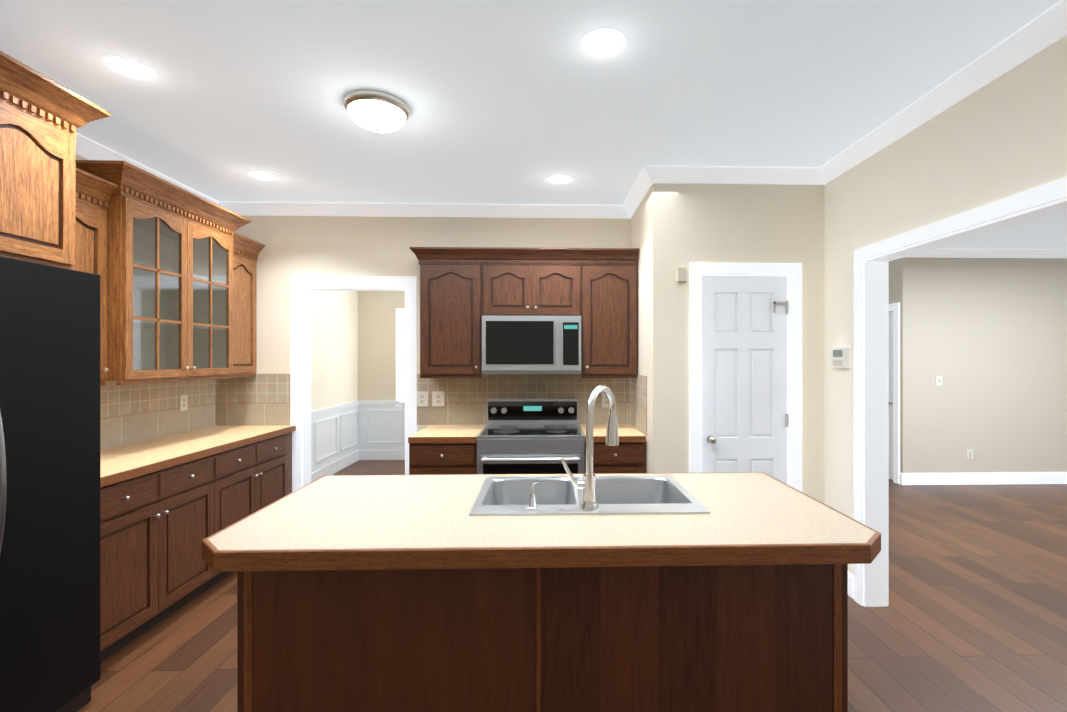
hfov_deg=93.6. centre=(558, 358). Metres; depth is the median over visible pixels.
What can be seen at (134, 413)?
backsplash
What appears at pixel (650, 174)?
crown molding
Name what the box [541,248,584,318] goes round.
upper cabinet
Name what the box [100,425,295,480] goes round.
countertop
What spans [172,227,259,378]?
upper cabinet
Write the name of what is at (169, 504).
base cabinet
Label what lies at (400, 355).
dining room window
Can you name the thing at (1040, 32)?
crown molding
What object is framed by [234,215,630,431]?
wall
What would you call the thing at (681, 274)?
door chime
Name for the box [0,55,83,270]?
upper cabinet
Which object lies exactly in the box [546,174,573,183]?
recessed light
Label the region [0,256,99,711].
fridge
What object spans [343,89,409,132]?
flush ceiling light
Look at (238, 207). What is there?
crown molding
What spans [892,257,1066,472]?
wall
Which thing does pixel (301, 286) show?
door frame
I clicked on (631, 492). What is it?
sink
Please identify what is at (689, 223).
wall
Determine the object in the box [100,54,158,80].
recessed light
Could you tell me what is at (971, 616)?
floor
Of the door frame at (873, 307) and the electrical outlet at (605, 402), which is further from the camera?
the electrical outlet at (605, 402)
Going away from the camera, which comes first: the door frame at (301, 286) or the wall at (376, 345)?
the door frame at (301, 286)
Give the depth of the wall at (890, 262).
6.04 m
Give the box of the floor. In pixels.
[77,460,1066,711]
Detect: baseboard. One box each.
[848,572,853,598]
[899,472,1066,484]
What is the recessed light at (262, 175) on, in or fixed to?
in the ceiling
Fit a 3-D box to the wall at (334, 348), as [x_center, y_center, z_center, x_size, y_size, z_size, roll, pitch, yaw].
[-2.846,0.100,2.837,0.130,2.740,9.100,0,0,-2]
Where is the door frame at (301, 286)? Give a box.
[291,276,416,491]
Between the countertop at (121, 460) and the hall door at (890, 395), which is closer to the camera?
the countertop at (121, 460)
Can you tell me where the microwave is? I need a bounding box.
[482,316,580,373]
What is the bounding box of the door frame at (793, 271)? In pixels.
[690,263,801,491]
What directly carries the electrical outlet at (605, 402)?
attached to the backsplash at (465, 399)
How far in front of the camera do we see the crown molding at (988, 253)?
5.77 m
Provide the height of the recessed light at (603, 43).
0.004 m
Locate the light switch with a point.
(938, 380)
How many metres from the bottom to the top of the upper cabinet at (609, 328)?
0.965 m
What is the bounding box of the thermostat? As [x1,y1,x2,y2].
[831,347,848,367]
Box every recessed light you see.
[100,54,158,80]
[247,170,278,180]
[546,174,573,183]
[579,27,627,58]
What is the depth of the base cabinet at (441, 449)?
3.51 m
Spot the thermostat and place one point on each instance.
(839, 357)
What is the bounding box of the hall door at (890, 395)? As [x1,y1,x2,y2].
[888,311,892,479]
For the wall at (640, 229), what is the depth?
3.68 m
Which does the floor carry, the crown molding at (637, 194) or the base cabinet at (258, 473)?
the base cabinet at (258, 473)
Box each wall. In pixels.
[76,154,357,448]
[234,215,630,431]
[358,291,404,400]
[631,190,648,472]
[649,183,823,502]
[824,35,1066,575]
[888,261,891,311]
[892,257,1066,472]
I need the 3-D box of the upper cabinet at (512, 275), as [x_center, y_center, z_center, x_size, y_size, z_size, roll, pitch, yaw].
[-0.371,-0.585,4.002,0.436,0.510,0.344,0,0,-2]
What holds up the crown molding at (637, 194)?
attached to the wall at (640, 229)
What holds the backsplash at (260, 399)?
attached to the wall at (377, 246)
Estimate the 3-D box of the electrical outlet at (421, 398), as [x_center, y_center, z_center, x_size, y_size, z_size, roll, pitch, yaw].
[-1.131,0.335,4.143,0.100,0.125,0.008,0,0,-2]
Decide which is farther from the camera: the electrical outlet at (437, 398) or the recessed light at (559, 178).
the electrical outlet at (437, 398)
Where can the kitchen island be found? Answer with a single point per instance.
(588, 591)
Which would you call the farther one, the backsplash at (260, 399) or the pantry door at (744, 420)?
the backsplash at (260, 399)
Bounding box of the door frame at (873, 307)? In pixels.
[854,177,1066,606]
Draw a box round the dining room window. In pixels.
[396,308,404,405]
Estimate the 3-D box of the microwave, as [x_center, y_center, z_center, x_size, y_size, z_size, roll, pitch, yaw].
[-0.208,-0.102,3.958,0.752,0.444,0.431,0,0,-2]
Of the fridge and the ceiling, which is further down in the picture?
the fridge
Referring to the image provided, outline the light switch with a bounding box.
[936,376,941,385]
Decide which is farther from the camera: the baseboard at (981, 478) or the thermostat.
the baseboard at (981, 478)
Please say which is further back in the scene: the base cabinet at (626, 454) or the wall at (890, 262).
the wall at (890, 262)
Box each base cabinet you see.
[100,449,223,662]
[224,429,295,577]
[408,425,485,474]
[579,424,645,473]
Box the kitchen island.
[237,565,847,711]
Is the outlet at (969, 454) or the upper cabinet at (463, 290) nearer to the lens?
the upper cabinet at (463, 290)
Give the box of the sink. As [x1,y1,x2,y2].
[466,473,713,516]
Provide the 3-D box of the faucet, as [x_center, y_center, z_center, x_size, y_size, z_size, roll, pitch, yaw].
[0.061,0.321,1.882,0.356,0.443,0.212,0,0,-2]
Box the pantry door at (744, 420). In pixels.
[701,276,787,483]
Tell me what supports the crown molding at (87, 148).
attached to the wall at (334, 348)
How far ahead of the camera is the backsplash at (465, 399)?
4.17 m
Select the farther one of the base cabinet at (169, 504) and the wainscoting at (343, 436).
the wainscoting at (343, 436)
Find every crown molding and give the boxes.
[76,133,219,205]
[220,201,619,217]
[620,175,649,218]
[640,165,819,187]
[812,0,1066,184]
[907,248,1066,257]
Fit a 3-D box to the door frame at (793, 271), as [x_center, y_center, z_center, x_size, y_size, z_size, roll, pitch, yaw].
[1.260,0.413,3.434,0.759,2.112,0.148,0,0,-2]
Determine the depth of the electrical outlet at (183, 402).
3.72 m
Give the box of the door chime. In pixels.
[677,267,685,281]
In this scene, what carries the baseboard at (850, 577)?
attached to the wall at (1003, 136)
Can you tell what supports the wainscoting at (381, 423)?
attached to the wall at (376, 345)
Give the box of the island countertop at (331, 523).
[202,473,880,572]
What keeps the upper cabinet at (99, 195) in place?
attached to the wall at (334, 348)
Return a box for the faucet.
[526,385,621,508]
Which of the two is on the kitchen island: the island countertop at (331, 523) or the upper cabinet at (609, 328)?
the island countertop at (331, 523)
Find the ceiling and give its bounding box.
[0,0,1066,248]
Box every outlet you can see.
[180,395,187,410]
[416,391,427,406]
[432,391,443,405]
[602,392,608,406]
[967,449,972,458]
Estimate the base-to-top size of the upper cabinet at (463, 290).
0.965 m
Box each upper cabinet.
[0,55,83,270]
[81,171,115,382]
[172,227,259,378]
[417,247,484,374]
[485,247,540,315]
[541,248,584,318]
[581,248,638,374]
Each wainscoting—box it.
[311,401,358,481]
[359,400,404,459]
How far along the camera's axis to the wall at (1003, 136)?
2.47 m
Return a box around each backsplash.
[100,379,215,448]
[216,374,290,425]
[417,374,627,424]
[628,375,646,435]
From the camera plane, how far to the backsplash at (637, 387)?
3.84 m
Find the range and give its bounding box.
[477,399,584,473]

